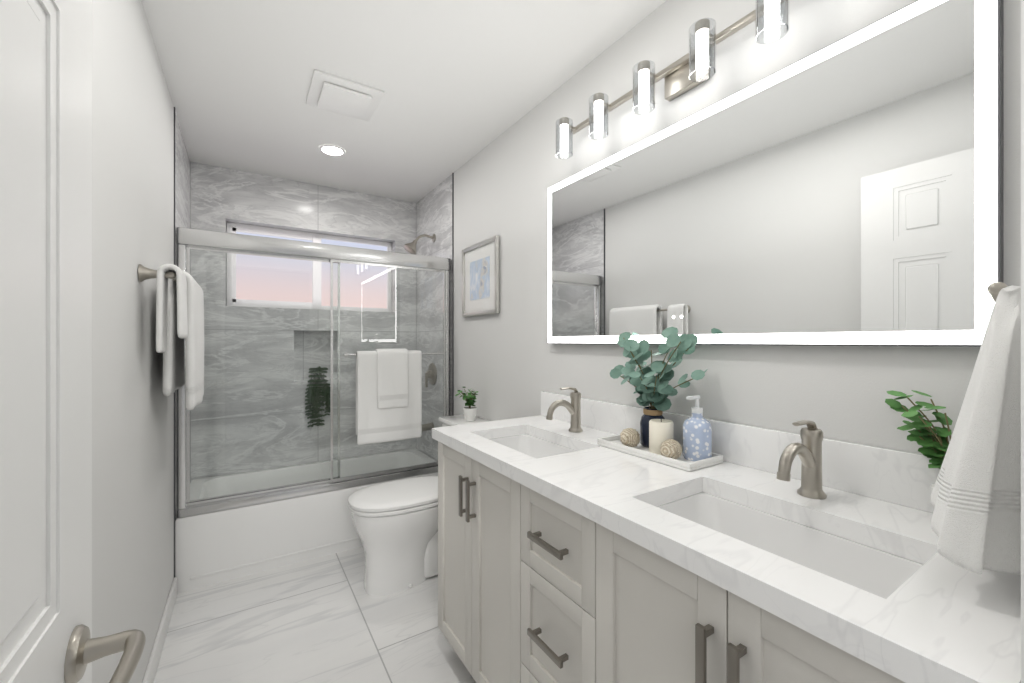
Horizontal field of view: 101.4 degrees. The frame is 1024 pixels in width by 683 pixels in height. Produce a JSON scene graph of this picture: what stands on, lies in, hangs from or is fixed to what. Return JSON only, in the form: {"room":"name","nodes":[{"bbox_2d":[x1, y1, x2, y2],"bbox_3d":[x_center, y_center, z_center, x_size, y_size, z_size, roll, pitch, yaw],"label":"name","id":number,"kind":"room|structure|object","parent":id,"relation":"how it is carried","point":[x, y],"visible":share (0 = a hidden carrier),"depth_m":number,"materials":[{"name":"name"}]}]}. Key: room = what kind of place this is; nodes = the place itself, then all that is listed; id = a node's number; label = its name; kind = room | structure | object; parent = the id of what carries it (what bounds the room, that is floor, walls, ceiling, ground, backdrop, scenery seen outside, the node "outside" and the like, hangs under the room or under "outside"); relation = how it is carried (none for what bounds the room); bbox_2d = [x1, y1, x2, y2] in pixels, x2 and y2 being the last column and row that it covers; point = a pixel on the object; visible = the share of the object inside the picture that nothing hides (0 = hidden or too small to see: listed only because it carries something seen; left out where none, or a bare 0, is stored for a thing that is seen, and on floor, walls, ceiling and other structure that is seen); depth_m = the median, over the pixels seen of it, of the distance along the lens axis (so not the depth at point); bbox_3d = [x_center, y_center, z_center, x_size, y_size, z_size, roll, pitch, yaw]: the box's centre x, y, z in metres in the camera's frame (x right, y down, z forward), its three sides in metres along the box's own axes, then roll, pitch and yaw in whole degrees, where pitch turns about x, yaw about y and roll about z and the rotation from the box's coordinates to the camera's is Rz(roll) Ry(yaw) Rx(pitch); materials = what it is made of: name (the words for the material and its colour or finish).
{"room":"bathroom","nodes":[
{"label":"bathroom","id":0,"kind":"room"},
{"bbox_2d":[92,0,189,682],"bbox_3d":[-1.075,0.050,1.017,0.120,2.440,4.470,0,0,-33],"label":"wall","id":1,"kind":"structure","parent":0,"point":[132,404],"depth_m":1.30,"materials":[{"name":"white paint"}]},
{"bbox_2d":[142,577,176,682],"bbox_3d":[-0.986,1.222,1.001,0.013,0.095,2.587,0,0,-33],"label":"baseboard","id":2,"kind":"structure","parent":1,"relation":"attached to","point":[152,666],"depth_m":1.71,"materials":[{"name":"white wood"}]},
{"bbox_2d":[138,264,203,409],"bbox_3d":[-1.362,-0.004,1.717,0.143,0.546,0.739,0,0,-33],"label":"towel rail","id":3,"kind":"object","parent":1,"relation":"attached to","point":[179,318],"visible":1,"depth_m":1.61,"materials":[{"name":"white fabric"}]},
{"bbox_2d":[155,264,187,352],"bbox_3d":[-1.189,-0.113,1.466,0.084,0.305,0.131,0,0,-33],"label":"hand towel","id":4,"kind":"object","parent":3,"relation":"hanging from","point":[171,271],"depth_m":1.43,"materials":[{"name":"white fabric"}]},
{"bbox_2d":[162,269,203,409],"bbox_3d":[-1.398,-0.004,1.795,0.123,0.548,0.471,0,0,-33],"label":"bath towel","id":5,"kind":"object","parent":3,"relation":"hanging from","point":[190,350],"depth_m":1.64,"materials":[{"name":"fabric"}]},
{"bbox_2d":[174,107,174,576],"bbox_3d":[-1.688,0.050,2.096,0.005,2.440,0.013,0,0,-33],"label":"trim","id":6,"kind":"structure","parent":1,"relation":"attached to","point":[174,392],"depth_m":2.09,"materials":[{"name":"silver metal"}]},
{"bbox_2d":[190,162,415,481],"bbox_3d":[-1.517,0.050,3.237,1.520,2.440,0.250,0,0,-33],"label":"wall","id":7,"kind":"structure","parent":0,"point":[220,197],"depth_m":3.00,"materials":[{"name":"tile"}]},
{"bbox_2d":[227,222,391,311],"bbox_3d":[-1.506,-0.535,3.229,1.146,0.586,0.064,0,0,-33],"label":"window","id":8,"kind":"structure","parent":7,"relation":"in","point":[252,230],"depth_m":3.17,"materials":[{"name":"white glass"}]},
{"bbox_2d":[305,366,329,427],"bbox_3d":[-1.457,0.408,3.143,0.187,0.444,0.122,0,0,-33],"label":"plant","id":9,"kind":"object","parent":7,"relation":"in","point":[319,390],"depth_m":3.10,"materials":[{"name":"green plant"}]},
{"bbox_2d":[153,546,475,682],"bbox_3d":[-0.383,1.320,1.457,1.760,0.100,4.470,0,0,-33],"label":"floor","id":10,"kind":"structure","parent":0,"point":[326,619],"depth_m":1.83,"materials":[{"name":"tile"}]},
{"bbox_2d":[175,448,437,592],"bbox_3d":[-1.251,1.083,2.820,1.514,0.375,0.733,0,0,-33],"label":"bathtub","id":11,"kind":"object","parent":10,"relation":"on","point":[214,547],"visible":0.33,"depth_m":2.38,"materials":[{"name":"white ceramic"}]},
{"bbox_2d":[348,414,487,596],"bbox_3d":[-0.486,0.868,2.299,0.778,0.805,0.450,0,0,-33],"label":"toilet","id":12,"kind":"object","parent":10,"relation":"on","point":[396,524],"visible":0.54,"depth_m":2.11,"materials":[{"name":"white ceramic"}]},
{"bbox_2d":[455,387,477,420],"bbox_3d":[-0.265,0.365,2.456,0.152,0.198,0.128,0,0,-33],"label":"potted plant","id":13,"kind":"object","parent":12,"relation":"on","point":[469,413],"visible":1,"depth_m":2.44,"materials":[{"name":"white ceramic"}]},
{"bbox_2d":[432,427,923,682],"bbox_3d":[0.324,0.833,1.211,0.586,0.875,1.527,0,0,-33],"label":"bathroom vanity","id":14,"kind":"object","parent":10,"relation":"on","point":[570,550],"depth_m":0.98,"materials":[{"name":"white wood"}]},
{"bbox_2d":[432,415,1020,682],"bbox_3d":[0.326,0.375,1.220,0.572,0.040,1.541,0,0,-33],"label":"countertop","id":15,"kind":"structure","parent":14,"relation":"on","point":[945,621],"depth_m":0.71,"materials":[{"name":"white stone"}]},
{"bbox_2d":[484,431,583,458],"bbox_3d":[0.068,0.457,1.531,0.310,0.147,0.491,0,0,-33],"label":"sink","id":16,"kind":"object","parent":15,"relation":"in","point":[536,443],"depth_m":1.71,"materials":[{"name":"white ceramic"}]},
{"bbox_2d":[544,387,587,434],"bbox_3d":[0.203,0.266,1.629,0.172,0.176,0.055,0,0,-33],"label":"faucet","id":17,"kind":"object","parent":15,"relation":"on","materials":[{"name":"silver metal"}]},
{"bbox_2d":[597,327,722,471],"bbox_3d":[0.447,0.155,1.339,0.163,0.398,0.388,0,0,-33],"label":"decorative tray","id":18,"kind":"object","parent":15,"relation":"on","point":[654,440],"visible":1,"depth_m":1.29,"materials":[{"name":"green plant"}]},
{"bbox_2d":[649,418,673,455],"bbox_3d":[0.464,0.293,1.304,0.072,0.104,0.072,0,0,-33],"label":"candle","id":19,"kind":"object","parent":18,"relation":"on","point":[661,430],"depth_m":1.28,"materials":[{"name":"white wax"}]},
{"bbox_2d":[682,395,711,461],"bbox_3d":[0.543,0.252,1.233,0.084,0.186,0.078,0,0,-33],"label":"soap dispenser","id":20,"kind":"object","parent":18,"relation":"on","point":[697,431],"depth_m":1.21,"materials":[{"name":"ceramic"}]},
{"bbox_2d":[652,487,927,594],"bbox_3d":[0.508,0.457,0.840,0.310,0.147,0.491,0,0,-33],"label":"sink","id":21,"kind":"object","parent":15,"relation":"in","point":[873,564],"depth_m":0.90,"materials":[{"name":"white ceramic"}]},
{"bbox_2d":[772,420,831,498],"bbox_3d":[0.644,0.266,0.937,0.172,0.176,0.056,0,0,-33],"label":"faucet","id":22,"kind":"object","parent":15,"relation":"on","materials":[{"name":"silver metal"}]},
{"bbox_2d":[885,390,952,507],"bbox_3d":[0.827,0.227,0.832,0.083,0.254,0.135,0,0,-33],"label":"potted plant","id":23,"kind":"object","parent":15,"relation":"on","point":[934,442],"visible":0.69,"depth_m":0.83,"materials":[{"name":"green plant"}]},
{"bbox_2d":[141,0,666,202],"bbox_3d":[-0.383,-1.220,1.457,1.760,0.100,4.470,0,0,-33],"label":"ceiling","id":24,"kind":"structure","parent":0,"point":[459,83],"depth_m":1.82,"materials":[{"name":"white paint"}]},
{"bbox_2d":[319,144,345,155],"bbox_3d":[-1.098,-1.166,2.561,0.150,0.007,0.150,0,0,-33],"label":"recessed light","id":25,"kind":"object","parent":24,"relation":"in","point":[331,150],"visible":1,"depth_m":2.56,"materials":[{"name":"white plastic"}]},
{"bbox_2d":[306,69,383,120],"bbox_3d":[-0.802,-1.155,2.003,0.300,0.030,0.300,0,0,-33],"label":"fan","id":26,"kind":"object","parent":24,"relation":"attached to","point":[335,94],"visible":1,"depth_m":1.96,"materials":[{"name":"white plastic"}]},
{"bbox_2d":[416,0,1020,461],"bbox_3d":[0.308,0.050,1.898,0.120,2.440,4.470,0,0,-33],"label":"wall","id":27,"kind":"structure","parent":0,"point":[510,362],"depth_m":1.49,"materials":[{"name":"white paint"}]},
{"bbox_2d":[176,227,450,517],"bbox_3d":[-1.065,0.157,2.528,1.510,1.474,0.110,0,0,-33],"label":"shower door frame","id":28,"kind":"object","parent":27,"relation":"attached to","point":[188,240],"visible":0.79,"depth_m":2.45,"materials":[{"name":"clear glass"}]},
{"bbox_2d":[356,350,421,444],"bbox_3d":[-0.774,0.343,2.657,0.407,0.571,0.063,0,0,-33],"label":"towel","id":29,"kind":"object","parent":28,"relation":"hanging from","point":[374,424],"visible":0.85,"depth_m":2.60,"materials":[{"name":"fabric"}]},
{"bbox_2d":[375,348,408,408],"bbox_3d":[-0.765,0.232,2.663,0.197,0.374,0.084,0,0,-33],"label":"towel","id":30,"kind":"object","parent":29,"relation":"on","point":[392,380],"visible":0.9,"depth_m":2.63,"materials":[{"name":"fabric"}]},
{"bbox_2d":[404,234,435,253],"bbox_3d":[-0.694,-0.735,3.138,0.235,0.174,0.104,0,0,-33],"label":"shower head","id":31,"kind":"object","parent":27,"relation":"attached to","point":[410,248],"visible":0.98,"depth_m":3.11},
{"bbox_2d":[422,423,433,430],"bbox_3d":[-0.662,0.659,3.195,0.124,0.072,0.054,0,0,-33],"label":"tub spout","id":32,"kind":"object","parent":27,"relation":"attached to","point":[429,426],"depth_m":3.19,"materials":[{"name":"silver metal"}]},
{"bbox_2d":[425,363,436,386],"bbox_3d":[-0.637,0.258,3.211,0.060,0.185,0.170,0,0,-33],"label":"shower valve","id":33,"kind":"object","parent":27,"relation":"attached to","point":[431,373],"depth_m":3.19,"materials":[{"name":"silver metal"}]},
{"bbox_2d":[452,173,453,415],"bbox_3d":[-0.410,0.050,2.910,0.005,2.440,0.013,0,0,-33],"label":"trim","id":34,"kind":"structure","parent":27,"relation":"attached to","point":[452,294],"depth_m":2.91,"materials":[{"name":"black metal"}]},
{"bbox_2d":[462,235,499,316],"bbox_3d":[-0.199,-0.380,2.559,0.022,0.440,0.450,0,0,-33],"label":"picture frame","id":35,"kind":"object","parent":27,"relation":"attached to","point":[480,278],"visible":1,"depth_m":2.53,"materials":[{"name":"silver metal"}]},
{"bbox_2d":[556,0,788,158],"bbox_3d":[0.516,-0.844,1.325,0.141,0.147,1.082,0,0,-33],"label":"sconce","id":36,"kind":"object","parent":27,"relation":"attached to","point":[690,70],"visible":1,"depth_m":1.35,"materials":[{"name":"glass"}]},
{"bbox_2d":[541,391,939,510],"bbox_3d":[0.560,0.298,1.369,0.019,0.115,1.541,0,0,-33],"label":"backsplash","id":37,"kind":"structure","parent":27,"relation":"attached to","point":[896,476],"depth_m":1.00,"materials":[{"name":"white stone"}]},
{"bbox_2d":[548,0,1003,346],"bbox_3d":[0.550,-0.352,1.373,0.033,0.725,1.385,0,0,-33],"label":"led mirror","id":38,"kind":"object","parent":27,"relation":"attached to","point":[848,190],"visible":0.9,"depth_m":1.03,"materials":[{"name":"white glass"}]},
{"bbox_3d":[0.377,0.050,0.264,1.520,2.440,0.120,0,0,-33],"label":"wall","id":39,"kind":"structure","parent":0,"visible":0},
{"bbox_2d":[0,0,145,682],"bbox_3d":[-0.395,0.227,0.278,0.147,2.063,0.738,0,0,-33],"label":"door","id":40,"kind":"structure","parent":39,"relation":"in","point":[45,341],"depth_m":0.47,"materials":[{"name":"white paint"}]},
{"bbox_2d":[931,282,1020,574],"bbox_3d":[0.742,0.112,0.651,0.326,0.412,0.137,0,0,-33],"label":"towel","id":41,"kind":"object","parent":39,"relation":"attached to","point":[976,504],"visible":0.83,"depth_m":0.59,"materials":[{"name":"white fabric"}]},
{"bbox_2d":[1021,0,1023,682],"bbox_3d":[0.156,0.220,0.123,0.935,2.100,0.120,0,0,-33],"label":"door frame","id":42,"kind":"structure","parent":39,"relation":"attached to","point":[1022,341],"depth_m":0.41,"materials":[{"name":"white wood"}]}
]}

